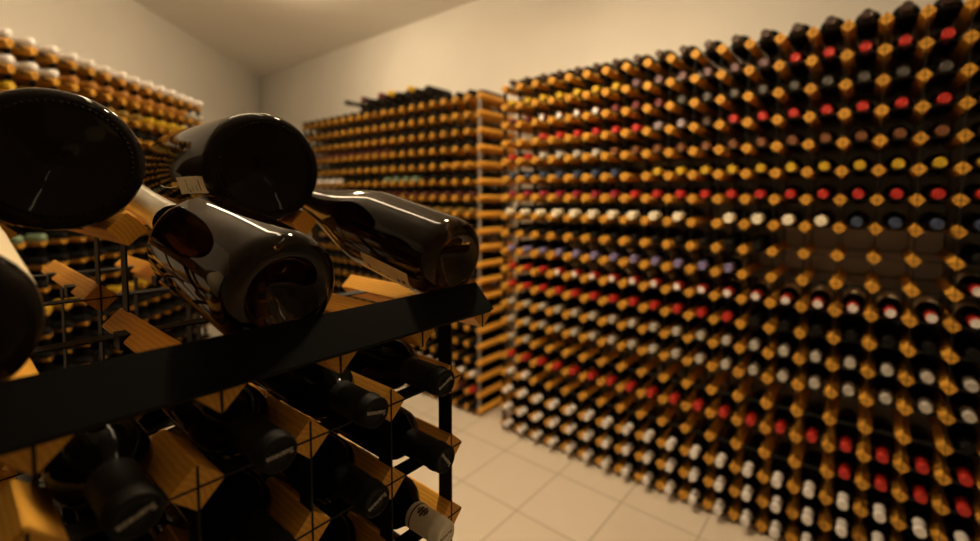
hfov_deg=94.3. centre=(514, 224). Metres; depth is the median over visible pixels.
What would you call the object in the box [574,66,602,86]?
wine bottle
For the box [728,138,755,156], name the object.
wine bottle
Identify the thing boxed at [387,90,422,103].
bottle
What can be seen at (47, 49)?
wine bottle
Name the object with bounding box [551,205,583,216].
wine bottle
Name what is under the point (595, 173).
wine bottle
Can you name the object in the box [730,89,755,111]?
wine bottle
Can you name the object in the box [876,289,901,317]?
wine bottle
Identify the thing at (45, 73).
wine bottle
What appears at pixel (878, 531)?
wine bottle
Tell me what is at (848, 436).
wine bottle
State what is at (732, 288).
wine bottle
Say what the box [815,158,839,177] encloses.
wine bottle
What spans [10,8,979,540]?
wine rack
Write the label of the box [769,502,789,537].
wine bottle
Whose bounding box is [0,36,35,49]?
wine bottle
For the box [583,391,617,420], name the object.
wine bottle
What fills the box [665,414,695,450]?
wine bottle
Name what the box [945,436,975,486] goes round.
wine bottle
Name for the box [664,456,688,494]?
wine bottle
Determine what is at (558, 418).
wine bottle
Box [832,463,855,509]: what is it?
wine bottle
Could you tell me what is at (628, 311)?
wine bottle
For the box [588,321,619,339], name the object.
wine bottle
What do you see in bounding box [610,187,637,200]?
wine bottle
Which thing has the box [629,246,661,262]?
wine bottle
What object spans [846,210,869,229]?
wine bottle
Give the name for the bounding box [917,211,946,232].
wine bottle
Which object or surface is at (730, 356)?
wine bottle
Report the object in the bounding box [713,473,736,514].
wine bottle
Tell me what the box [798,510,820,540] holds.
wine bottle
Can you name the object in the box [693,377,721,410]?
wine bottle
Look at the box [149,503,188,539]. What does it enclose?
wine bottle
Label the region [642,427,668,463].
wine bottle
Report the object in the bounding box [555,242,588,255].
wine bottle
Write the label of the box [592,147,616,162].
wine bottle
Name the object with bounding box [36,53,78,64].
wine bottle
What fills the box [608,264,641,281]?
wine bottle
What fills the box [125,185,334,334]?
bottle
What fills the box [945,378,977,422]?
wine bottle
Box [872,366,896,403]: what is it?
wine bottle
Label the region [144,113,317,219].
bottle
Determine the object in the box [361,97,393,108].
bottle
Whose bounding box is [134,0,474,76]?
ceiling
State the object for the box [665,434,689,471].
wine bottle
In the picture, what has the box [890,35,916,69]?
wine bottle
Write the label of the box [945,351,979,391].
wine bottle
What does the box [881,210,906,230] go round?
wine bottle
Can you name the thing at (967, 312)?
wine bottle
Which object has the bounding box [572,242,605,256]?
wine bottle
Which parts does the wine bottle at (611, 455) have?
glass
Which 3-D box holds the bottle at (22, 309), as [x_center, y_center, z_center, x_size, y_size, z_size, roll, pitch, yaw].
[-0.595,0.041,0.440,0.503,0.182,0.134,3,4,36]
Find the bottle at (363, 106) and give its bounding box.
[344,100,376,111]
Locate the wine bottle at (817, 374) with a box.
[807,356,828,388]
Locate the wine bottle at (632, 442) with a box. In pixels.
[621,420,648,455]
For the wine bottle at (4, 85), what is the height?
0.072 m
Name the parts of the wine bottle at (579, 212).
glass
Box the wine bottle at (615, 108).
[612,104,641,122]
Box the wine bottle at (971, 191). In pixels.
[955,183,979,204]
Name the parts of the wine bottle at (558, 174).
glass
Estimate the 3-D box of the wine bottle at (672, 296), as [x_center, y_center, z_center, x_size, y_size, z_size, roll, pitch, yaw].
[0.731,0.366,2.208,0.072,0.072,0.303,3,5,38]
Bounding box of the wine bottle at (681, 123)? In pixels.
[677,118,703,137]
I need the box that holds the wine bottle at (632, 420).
[622,402,654,434]
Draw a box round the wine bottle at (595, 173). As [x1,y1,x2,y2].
[591,167,617,180]
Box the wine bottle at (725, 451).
[715,427,737,467]
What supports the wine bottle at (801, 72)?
in the wine rack at (942, 415)
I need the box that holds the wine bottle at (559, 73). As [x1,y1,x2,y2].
[556,69,584,89]
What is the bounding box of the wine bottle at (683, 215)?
[672,207,703,222]
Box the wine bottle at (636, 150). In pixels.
[631,144,655,160]
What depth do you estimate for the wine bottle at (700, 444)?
2.02 m
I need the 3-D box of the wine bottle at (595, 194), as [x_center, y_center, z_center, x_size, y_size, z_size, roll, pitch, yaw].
[0.485,-0.159,2.371,0.072,0.072,0.303,3,5,38]
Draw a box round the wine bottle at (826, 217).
[813,209,836,226]
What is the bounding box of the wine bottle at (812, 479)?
[801,449,822,497]
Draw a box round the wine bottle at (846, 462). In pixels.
[834,439,857,478]
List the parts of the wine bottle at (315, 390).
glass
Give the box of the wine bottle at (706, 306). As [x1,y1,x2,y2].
[696,295,725,316]
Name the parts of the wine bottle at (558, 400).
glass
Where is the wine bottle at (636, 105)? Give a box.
[632,101,661,120]
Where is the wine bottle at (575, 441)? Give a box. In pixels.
[565,421,593,452]
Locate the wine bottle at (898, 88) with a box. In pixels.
[889,66,914,96]
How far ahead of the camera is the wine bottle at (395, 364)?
0.62 m
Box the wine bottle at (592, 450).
[582,427,609,460]
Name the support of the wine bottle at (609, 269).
in the wine rack at (942, 415)
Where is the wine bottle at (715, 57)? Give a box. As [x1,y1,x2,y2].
[704,40,731,69]
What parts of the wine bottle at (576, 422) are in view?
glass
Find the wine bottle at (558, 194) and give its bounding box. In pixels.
[555,188,581,197]
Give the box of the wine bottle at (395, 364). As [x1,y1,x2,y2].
[347,339,454,396]
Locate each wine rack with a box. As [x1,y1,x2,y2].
[0,38,207,371]
[0,209,493,540]
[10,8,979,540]
[302,92,514,416]
[500,0,979,540]
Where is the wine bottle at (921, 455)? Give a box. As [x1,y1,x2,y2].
[906,424,933,473]
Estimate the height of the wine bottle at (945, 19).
0.084 m
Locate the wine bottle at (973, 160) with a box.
[958,152,979,175]
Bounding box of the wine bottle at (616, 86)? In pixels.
[612,83,641,102]
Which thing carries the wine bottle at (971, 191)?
in the wine rack at (942, 415)
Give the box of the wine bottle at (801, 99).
[788,81,809,106]
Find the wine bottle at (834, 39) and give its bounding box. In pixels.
[820,15,844,50]
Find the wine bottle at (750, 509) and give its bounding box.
[740,490,760,525]
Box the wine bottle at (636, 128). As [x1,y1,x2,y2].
[632,123,660,140]
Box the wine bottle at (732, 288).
[723,276,750,296]
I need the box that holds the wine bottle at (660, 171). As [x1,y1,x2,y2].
[653,165,677,179]
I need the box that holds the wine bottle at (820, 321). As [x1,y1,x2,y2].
[808,307,832,334]
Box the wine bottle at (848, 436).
[835,408,858,451]
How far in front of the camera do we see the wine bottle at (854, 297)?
1.71 m
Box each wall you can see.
[0,0,260,336]
[261,0,979,453]
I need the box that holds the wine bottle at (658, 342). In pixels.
[648,334,679,352]
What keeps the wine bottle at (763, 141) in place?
in the wine rack at (942, 415)
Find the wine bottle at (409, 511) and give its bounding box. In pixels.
[336,434,454,540]
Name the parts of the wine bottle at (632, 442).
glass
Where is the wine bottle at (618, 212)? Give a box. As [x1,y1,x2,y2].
[607,206,638,218]
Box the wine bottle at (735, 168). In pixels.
[727,162,754,179]
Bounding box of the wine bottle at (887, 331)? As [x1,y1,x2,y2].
[875,315,900,346]
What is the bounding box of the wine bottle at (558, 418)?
[548,410,579,427]
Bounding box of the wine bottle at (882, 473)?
[868,448,892,491]
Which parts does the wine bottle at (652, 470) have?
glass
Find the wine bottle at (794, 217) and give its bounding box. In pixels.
[782,209,806,226]
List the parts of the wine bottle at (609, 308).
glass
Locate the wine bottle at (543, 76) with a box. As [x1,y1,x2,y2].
[540,73,566,92]
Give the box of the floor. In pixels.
[164,385,817,540]
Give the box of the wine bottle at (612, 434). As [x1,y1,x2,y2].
[601,415,627,447]
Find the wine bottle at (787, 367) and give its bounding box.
[777,350,797,381]
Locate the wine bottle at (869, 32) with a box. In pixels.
[854,8,881,45]
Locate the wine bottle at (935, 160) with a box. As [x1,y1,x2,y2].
[920,154,950,175]
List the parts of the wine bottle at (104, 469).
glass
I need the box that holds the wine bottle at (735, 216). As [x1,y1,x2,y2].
[723,208,751,224]
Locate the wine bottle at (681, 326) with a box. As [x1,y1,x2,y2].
[672,316,701,335]
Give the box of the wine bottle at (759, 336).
[749,322,774,349]
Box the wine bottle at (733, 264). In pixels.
[724,253,751,272]
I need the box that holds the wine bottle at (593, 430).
[582,409,609,440]
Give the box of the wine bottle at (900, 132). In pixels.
[886,126,911,150]
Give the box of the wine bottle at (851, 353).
[840,336,862,368]
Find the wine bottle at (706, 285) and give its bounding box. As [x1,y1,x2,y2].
[697,273,726,293]
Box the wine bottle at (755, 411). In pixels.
[745,389,765,425]
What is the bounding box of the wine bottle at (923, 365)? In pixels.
[909,345,936,383]
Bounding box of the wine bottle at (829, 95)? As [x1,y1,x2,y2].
[819,76,841,102]
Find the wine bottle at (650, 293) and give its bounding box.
[628,286,660,305]
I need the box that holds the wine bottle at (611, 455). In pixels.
[601,433,628,468]
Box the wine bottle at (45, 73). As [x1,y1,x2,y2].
[0,69,58,80]
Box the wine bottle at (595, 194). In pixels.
[590,187,617,199]
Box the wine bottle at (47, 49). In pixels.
[11,44,59,57]
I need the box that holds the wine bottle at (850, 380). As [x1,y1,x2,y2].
[839,360,861,395]
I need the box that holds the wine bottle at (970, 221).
[955,212,979,233]
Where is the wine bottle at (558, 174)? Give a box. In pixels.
[555,169,580,180]
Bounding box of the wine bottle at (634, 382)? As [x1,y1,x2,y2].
[625,366,657,390]
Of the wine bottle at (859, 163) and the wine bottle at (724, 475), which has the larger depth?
the wine bottle at (724, 475)
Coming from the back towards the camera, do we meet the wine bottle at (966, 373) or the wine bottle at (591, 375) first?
the wine bottle at (591, 375)
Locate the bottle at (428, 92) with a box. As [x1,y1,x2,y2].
[407,85,452,99]
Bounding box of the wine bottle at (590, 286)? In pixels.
[571,279,600,296]
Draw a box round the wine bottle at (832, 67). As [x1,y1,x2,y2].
[820,47,842,76]
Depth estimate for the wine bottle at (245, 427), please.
0.46 m
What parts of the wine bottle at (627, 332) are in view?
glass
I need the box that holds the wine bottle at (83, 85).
[77,81,97,90]
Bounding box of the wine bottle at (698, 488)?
[688,463,712,504]
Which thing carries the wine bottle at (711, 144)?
in the wine rack at (942, 415)
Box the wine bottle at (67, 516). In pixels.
[34,476,154,540]
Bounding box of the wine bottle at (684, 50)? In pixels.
[679,45,707,72]
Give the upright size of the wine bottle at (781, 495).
0.072 m
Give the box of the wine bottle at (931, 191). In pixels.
[918,184,949,203]
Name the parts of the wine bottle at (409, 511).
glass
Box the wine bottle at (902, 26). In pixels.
[892,1,920,41]
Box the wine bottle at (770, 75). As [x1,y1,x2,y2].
[759,58,782,85]
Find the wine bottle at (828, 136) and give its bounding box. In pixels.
[816,131,838,152]
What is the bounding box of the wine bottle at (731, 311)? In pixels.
[722,299,749,320]
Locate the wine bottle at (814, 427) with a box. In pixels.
[804,401,825,442]
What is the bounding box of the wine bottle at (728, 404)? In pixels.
[718,383,745,417]
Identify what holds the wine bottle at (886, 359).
in the wine rack at (942, 415)
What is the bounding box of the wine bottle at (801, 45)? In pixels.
[788,23,811,56]
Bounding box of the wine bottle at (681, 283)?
[673,271,703,289]
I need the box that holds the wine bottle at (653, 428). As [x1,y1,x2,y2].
[643,407,674,441]
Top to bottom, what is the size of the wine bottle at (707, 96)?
0.072 m
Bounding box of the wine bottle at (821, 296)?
[810,283,833,307]
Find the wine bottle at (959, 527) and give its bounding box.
[942,496,973,540]
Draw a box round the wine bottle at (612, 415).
[601,396,635,427]
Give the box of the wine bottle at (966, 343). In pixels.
[946,324,979,359]
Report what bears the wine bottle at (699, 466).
in the wine rack at (942, 415)
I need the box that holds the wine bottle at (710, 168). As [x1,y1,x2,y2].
[701,163,727,179]
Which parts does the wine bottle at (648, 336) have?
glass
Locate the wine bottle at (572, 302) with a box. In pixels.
[554,295,581,312]
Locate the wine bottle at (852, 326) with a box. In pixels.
[841,311,864,340]
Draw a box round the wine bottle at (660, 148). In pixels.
[653,143,677,159]
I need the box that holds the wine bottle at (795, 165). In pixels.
[784,159,808,178]
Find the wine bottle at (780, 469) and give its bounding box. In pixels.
[770,442,792,487]
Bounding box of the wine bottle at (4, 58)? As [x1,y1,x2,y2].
[0,54,14,63]
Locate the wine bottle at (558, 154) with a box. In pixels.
[555,150,575,163]
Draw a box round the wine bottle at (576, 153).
[573,148,599,163]
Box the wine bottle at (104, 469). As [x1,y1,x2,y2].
[40,417,164,540]
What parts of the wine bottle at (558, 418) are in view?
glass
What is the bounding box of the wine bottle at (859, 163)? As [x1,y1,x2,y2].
[849,157,872,177]
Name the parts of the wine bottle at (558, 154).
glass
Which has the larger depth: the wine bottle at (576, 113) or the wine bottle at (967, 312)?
the wine bottle at (576, 113)
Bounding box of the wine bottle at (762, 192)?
[755,185,780,202]
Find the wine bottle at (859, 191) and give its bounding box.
[847,184,870,203]
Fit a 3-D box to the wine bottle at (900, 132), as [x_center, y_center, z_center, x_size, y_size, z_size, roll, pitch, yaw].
[1.400,-0.317,1.653,0.072,0.072,0.303,3,5,38]
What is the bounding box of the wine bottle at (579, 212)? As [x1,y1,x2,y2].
[569,205,601,217]
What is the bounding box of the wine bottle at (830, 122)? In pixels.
[818,104,839,128]
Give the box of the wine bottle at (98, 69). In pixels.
[61,66,111,76]
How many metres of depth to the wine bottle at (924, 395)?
1.59 m
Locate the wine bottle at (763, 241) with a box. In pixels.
[752,232,778,251]
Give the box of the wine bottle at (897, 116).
[888,97,913,123]
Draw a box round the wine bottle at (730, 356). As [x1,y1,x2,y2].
[720,340,748,368]
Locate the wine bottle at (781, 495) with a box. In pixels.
[770,478,790,512]
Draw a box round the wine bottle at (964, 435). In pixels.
[947,405,976,453]
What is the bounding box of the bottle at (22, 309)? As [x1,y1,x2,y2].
[0,227,44,380]
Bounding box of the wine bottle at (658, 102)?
[655,98,682,118]
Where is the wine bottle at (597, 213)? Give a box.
[587,206,618,218]
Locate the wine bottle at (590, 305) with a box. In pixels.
[571,298,599,315]
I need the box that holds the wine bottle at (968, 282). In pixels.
[950,269,979,296]
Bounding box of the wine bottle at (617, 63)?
[612,58,640,80]
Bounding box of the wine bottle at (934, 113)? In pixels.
[924,92,954,120]
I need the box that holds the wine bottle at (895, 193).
[882,184,908,203]
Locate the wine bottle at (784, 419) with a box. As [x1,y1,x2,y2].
[774,394,794,433]
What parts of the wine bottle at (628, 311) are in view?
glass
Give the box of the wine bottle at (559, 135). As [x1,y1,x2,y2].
[556,130,583,145]
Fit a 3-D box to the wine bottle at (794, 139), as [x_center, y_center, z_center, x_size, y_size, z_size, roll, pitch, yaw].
[1.149,-0.330,1.843,0.072,0.072,0.303,3,5,38]
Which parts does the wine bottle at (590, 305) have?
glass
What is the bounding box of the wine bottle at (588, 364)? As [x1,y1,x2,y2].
[569,352,603,374]
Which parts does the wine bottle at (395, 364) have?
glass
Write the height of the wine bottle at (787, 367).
0.072 m
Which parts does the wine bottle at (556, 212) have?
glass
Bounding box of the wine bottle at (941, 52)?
[927,27,958,64]
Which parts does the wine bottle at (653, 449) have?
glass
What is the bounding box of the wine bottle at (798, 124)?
[787,107,808,130]
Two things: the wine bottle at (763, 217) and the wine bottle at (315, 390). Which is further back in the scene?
the wine bottle at (763, 217)
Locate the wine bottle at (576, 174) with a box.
[573,168,598,180]
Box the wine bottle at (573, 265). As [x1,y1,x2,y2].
[554,260,588,274]
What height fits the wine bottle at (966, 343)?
0.072 m
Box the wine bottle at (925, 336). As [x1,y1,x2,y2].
[910,319,939,352]
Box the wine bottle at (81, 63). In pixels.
[56,60,95,70]
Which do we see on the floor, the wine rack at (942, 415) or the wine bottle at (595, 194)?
the wine rack at (942, 415)
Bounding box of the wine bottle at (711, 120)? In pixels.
[702,116,728,136]
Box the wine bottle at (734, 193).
[726,186,753,201]
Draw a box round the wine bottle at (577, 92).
[573,89,603,107]
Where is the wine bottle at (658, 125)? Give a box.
[654,121,681,139]
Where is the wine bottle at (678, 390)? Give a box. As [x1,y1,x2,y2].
[669,372,699,403]
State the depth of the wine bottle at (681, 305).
2.09 m
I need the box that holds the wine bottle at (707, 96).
[703,92,729,114]
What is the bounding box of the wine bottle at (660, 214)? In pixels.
[648,207,679,220]
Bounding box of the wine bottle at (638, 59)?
[633,54,660,78]
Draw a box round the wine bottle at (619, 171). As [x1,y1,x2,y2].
[610,167,643,180]
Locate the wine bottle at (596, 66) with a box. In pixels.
[592,62,621,83]
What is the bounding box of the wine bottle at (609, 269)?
[589,262,620,278]
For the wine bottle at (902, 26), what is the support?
on the wine rack at (942, 415)
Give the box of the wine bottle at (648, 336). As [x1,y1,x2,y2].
[627,328,659,347]
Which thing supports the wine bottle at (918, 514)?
in the wine rack at (942, 415)
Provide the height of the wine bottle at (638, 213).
0.072 m
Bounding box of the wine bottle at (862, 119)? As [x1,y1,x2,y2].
[851,101,875,125]
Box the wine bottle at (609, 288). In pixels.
[589,281,619,298]
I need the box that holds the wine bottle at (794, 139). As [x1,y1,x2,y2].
[785,134,806,154]
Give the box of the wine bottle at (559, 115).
[556,111,584,127]
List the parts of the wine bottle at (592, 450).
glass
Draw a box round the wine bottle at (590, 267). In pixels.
[571,261,605,276]
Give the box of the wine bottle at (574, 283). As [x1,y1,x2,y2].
[554,278,588,293]
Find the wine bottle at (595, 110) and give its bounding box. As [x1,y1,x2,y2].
[592,107,622,124]
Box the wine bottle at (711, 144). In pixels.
[701,139,728,157]
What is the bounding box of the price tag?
[160,176,204,193]
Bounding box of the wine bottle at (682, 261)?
[673,249,703,267]
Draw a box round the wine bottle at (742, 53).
[731,34,756,65]
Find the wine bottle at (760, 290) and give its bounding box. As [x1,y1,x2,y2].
[751,277,776,299]
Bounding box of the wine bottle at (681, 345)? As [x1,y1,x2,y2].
[671,337,700,357]
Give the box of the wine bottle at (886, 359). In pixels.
[874,341,898,375]
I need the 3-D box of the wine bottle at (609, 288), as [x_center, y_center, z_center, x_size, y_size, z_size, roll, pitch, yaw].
[0.485,0.353,2.404,0.072,0.072,0.303,3,5,38]
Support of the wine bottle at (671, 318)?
in the wine rack at (942, 415)
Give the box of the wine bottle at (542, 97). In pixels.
[539,94,570,110]
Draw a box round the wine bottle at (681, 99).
[677,95,705,116]
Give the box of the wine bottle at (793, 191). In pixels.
[783,185,808,202]
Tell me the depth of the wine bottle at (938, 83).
1.53 m
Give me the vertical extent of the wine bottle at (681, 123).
0.072 m
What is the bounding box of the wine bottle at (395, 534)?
[326,495,399,539]
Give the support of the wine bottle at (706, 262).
in the wine rack at (942, 415)
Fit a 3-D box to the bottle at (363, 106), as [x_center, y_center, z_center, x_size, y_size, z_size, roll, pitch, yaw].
[-1.157,-0.926,3.553,0.104,0.104,0.363,3,4,38]
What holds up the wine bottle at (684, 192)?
in the wine rack at (942, 415)
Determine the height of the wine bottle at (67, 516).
0.072 m
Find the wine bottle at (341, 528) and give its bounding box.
[251,467,356,540]
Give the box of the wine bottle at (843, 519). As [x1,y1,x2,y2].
[831,494,854,536]
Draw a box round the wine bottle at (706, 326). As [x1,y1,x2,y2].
[696,318,724,339]
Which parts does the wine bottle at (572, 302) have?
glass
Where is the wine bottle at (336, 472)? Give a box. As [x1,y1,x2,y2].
[265,397,389,518]
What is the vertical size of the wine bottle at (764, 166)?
0.072 m
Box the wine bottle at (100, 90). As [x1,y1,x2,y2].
[84,87,113,96]
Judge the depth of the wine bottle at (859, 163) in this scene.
1.67 m
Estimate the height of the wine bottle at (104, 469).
0.072 m
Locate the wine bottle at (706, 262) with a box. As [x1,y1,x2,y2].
[698,251,726,269]
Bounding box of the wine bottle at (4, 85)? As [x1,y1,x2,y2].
[0,81,15,89]
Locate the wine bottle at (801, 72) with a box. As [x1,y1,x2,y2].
[789,53,810,81]
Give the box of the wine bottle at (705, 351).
[695,335,723,363]
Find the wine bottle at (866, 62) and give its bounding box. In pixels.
[855,41,877,72]
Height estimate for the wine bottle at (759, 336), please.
0.072 m
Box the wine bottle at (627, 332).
[607,324,640,343]
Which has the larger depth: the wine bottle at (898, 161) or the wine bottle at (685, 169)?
the wine bottle at (685, 169)
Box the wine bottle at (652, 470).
[641,449,666,485]
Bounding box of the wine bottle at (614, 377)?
[606,360,638,384]
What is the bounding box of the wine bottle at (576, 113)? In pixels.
[573,109,603,126]
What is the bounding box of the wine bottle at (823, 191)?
[814,185,838,202]
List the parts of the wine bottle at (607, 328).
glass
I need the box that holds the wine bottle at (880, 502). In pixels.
[867,475,891,522]
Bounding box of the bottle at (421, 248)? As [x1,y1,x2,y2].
[301,189,478,293]
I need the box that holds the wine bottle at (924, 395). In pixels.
[908,371,935,413]
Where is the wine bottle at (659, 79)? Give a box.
[655,75,684,97]
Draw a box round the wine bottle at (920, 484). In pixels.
[904,457,931,503]
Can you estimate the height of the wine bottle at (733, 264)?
0.072 m
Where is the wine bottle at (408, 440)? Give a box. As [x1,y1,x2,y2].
[310,407,454,473]
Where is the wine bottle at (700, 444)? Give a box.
[689,420,718,458]
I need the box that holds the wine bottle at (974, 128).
[965,121,979,146]
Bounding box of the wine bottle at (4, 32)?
[0,28,12,37]
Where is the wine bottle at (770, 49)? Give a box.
[759,29,783,60]
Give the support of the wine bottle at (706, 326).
in the wine rack at (942, 415)
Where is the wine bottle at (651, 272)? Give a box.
[629,266,661,283]
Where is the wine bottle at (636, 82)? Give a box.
[632,79,662,99]
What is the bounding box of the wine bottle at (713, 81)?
[703,67,730,91]
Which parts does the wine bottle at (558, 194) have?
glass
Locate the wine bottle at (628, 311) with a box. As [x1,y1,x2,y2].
[608,304,639,322]
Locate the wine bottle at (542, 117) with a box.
[539,113,571,129]
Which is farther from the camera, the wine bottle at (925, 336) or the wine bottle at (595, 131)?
the wine bottle at (595, 131)
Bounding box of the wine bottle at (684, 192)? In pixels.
[675,186,703,201]
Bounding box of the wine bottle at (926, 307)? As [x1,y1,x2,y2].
[912,293,941,322]
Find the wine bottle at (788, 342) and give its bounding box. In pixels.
[778,327,801,355]
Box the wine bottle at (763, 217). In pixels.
[751,208,778,225]
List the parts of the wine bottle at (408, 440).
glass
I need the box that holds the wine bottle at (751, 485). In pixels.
[741,462,762,501]
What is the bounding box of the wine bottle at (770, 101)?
[758,85,781,108]
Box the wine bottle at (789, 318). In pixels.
[778,303,803,329]
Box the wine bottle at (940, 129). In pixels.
[923,123,952,148]
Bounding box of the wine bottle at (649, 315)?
[628,308,659,326]
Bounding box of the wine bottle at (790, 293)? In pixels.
[779,280,804,303]
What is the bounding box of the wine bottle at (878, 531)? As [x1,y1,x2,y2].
[865,504,889,540]
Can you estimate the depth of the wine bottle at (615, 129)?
2.23 m
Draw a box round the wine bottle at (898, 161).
[883,155,909,176]
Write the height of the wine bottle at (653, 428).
0.072 m
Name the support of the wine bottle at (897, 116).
in the wine rack at (942, 415)
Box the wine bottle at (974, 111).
[963,90,979,117]
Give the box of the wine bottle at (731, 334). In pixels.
[721,319,749,344]
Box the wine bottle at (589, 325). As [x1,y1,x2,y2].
[570,317,599,335]
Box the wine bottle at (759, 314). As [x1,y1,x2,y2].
[750,299,775,324]
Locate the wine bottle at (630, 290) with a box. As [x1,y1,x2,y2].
[608,283,640,301]
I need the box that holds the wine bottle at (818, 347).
[808,332,830,361]
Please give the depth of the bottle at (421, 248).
0.71 m
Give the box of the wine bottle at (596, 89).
[592,86,622,105]
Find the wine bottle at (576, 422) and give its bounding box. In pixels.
[565,404,595,433]
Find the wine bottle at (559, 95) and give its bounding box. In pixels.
[556,92,584,109]
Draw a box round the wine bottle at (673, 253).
[651,248,681,264]
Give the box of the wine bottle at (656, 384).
[646,367,677,396]
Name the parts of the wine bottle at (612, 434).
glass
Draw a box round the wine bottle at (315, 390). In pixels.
[251,364,388,428]
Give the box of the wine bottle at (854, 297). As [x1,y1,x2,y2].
[842,286,865,312]
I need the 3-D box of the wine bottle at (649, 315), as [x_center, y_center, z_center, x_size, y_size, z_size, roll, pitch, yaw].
[0.647,0.465,2.278,0.072,0.072,0.303,3,5,38]
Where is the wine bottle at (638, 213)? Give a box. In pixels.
[627,206,658,219]
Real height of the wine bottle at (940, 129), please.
0.072 m
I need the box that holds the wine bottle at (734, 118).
[729,113,753,134]
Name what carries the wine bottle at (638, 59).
on the wine rack at (942, 415)
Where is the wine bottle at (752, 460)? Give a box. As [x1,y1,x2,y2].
[742,434,763,476]
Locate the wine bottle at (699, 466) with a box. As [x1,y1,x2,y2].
[688,442,712,481]
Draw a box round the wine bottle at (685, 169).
[676,164,702,179]
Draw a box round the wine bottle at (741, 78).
[730,63,755,88]
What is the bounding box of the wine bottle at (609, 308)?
[588,301,618,319]
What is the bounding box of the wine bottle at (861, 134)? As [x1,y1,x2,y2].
[850,129,873,151]
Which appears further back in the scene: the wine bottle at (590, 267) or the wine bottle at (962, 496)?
the wine bottle at (590, 267)
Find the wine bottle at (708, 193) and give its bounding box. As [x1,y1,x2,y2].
[700,186,727,201]
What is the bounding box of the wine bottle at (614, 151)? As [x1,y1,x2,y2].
[610,146,635,161]
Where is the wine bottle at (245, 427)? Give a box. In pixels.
[160,384,297,474]
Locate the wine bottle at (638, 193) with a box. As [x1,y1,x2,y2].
[630,187,658,200]
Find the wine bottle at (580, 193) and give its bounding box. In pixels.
[572,187,598,198]
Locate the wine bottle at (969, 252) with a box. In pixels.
[952,241,979,265]
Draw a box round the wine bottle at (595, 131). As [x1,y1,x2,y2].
[592,127,621,143]
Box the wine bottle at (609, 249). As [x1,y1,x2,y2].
[590,244,621,258]
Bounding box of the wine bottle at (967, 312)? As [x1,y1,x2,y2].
[948,297,979,328]
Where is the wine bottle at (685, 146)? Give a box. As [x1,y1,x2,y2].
[677,141,702,158]
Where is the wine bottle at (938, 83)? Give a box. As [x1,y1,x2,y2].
[926,60,956,92]
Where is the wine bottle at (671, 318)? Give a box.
[649,312,680,330]
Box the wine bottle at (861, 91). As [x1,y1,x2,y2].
[853,71,876,99]
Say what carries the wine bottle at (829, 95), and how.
in the wine rack at (942, 415)
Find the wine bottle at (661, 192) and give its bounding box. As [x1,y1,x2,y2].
[652,186,680,201]
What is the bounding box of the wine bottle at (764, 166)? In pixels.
[755,161,780,178]
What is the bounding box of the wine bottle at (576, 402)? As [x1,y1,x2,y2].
[565,389,598,414]
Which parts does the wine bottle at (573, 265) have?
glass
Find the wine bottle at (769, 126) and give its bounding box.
[757,111,780,132]
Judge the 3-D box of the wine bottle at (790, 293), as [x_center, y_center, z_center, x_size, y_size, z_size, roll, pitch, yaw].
[1.145,0.285,1.879,0.072,0.072,0.303,3,5,38]
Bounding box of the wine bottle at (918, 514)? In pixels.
[903,484,930,537]
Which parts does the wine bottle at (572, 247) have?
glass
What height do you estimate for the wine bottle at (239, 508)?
0.072 m
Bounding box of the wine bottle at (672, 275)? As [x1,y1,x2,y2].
[650,268,681,286]
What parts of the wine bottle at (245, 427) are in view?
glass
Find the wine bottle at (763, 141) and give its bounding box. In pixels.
[756,136,781,155]
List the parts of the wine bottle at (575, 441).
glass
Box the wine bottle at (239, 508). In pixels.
[167,426,296,540]
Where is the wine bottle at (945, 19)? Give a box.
[929,0,962,35]
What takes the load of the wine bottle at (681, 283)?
in the wine rack at (942, 415)
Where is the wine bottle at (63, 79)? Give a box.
[17,75,78,86]
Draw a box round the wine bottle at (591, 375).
[587,356,619,379]
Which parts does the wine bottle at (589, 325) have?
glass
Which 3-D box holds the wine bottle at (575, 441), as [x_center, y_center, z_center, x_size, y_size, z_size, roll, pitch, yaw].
[0.370,1.167,2.482,0.072,0.072,0.303,3,5,38]
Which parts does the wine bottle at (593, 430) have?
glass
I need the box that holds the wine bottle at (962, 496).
[943,467,973,516]
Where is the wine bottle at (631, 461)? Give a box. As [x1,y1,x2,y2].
[621,442,645,476]
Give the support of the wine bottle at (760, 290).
in the wine rack at (942, 415)
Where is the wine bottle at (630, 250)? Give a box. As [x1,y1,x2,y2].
[609,245,641,260]
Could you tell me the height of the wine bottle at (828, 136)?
0.072 m
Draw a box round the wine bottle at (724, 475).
[714,450,737,491]
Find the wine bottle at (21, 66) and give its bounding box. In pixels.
[0,61,38,74]
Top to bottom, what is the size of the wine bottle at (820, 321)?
0.072 m
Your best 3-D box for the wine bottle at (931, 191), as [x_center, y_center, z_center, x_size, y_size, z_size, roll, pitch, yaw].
[1.478,-0.108,1.597,0.072,0.072,0.303,3,5,38]
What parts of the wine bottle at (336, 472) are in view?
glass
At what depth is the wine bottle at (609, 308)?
2.36 m
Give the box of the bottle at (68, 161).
[0,88,144,230]
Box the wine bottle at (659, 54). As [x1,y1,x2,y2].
[655,50,682,76]
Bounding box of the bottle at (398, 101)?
[378,92,403,104]
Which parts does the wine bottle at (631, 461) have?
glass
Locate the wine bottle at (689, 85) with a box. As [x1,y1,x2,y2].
[678,72,705,94]
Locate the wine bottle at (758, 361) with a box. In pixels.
[748,344,772,374]
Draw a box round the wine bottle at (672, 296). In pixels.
[649,291,680,308]
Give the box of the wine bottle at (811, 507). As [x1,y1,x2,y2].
[799,484,821,524]
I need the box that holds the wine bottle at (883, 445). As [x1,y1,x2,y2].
[870,416,894,463]
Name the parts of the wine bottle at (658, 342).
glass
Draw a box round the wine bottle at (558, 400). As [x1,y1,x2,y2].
[548,385,580,408]
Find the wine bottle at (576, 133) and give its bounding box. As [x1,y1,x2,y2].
[573,129,602,144]
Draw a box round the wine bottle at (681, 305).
[672,292,702,312]
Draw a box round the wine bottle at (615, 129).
[611,125,639,142]

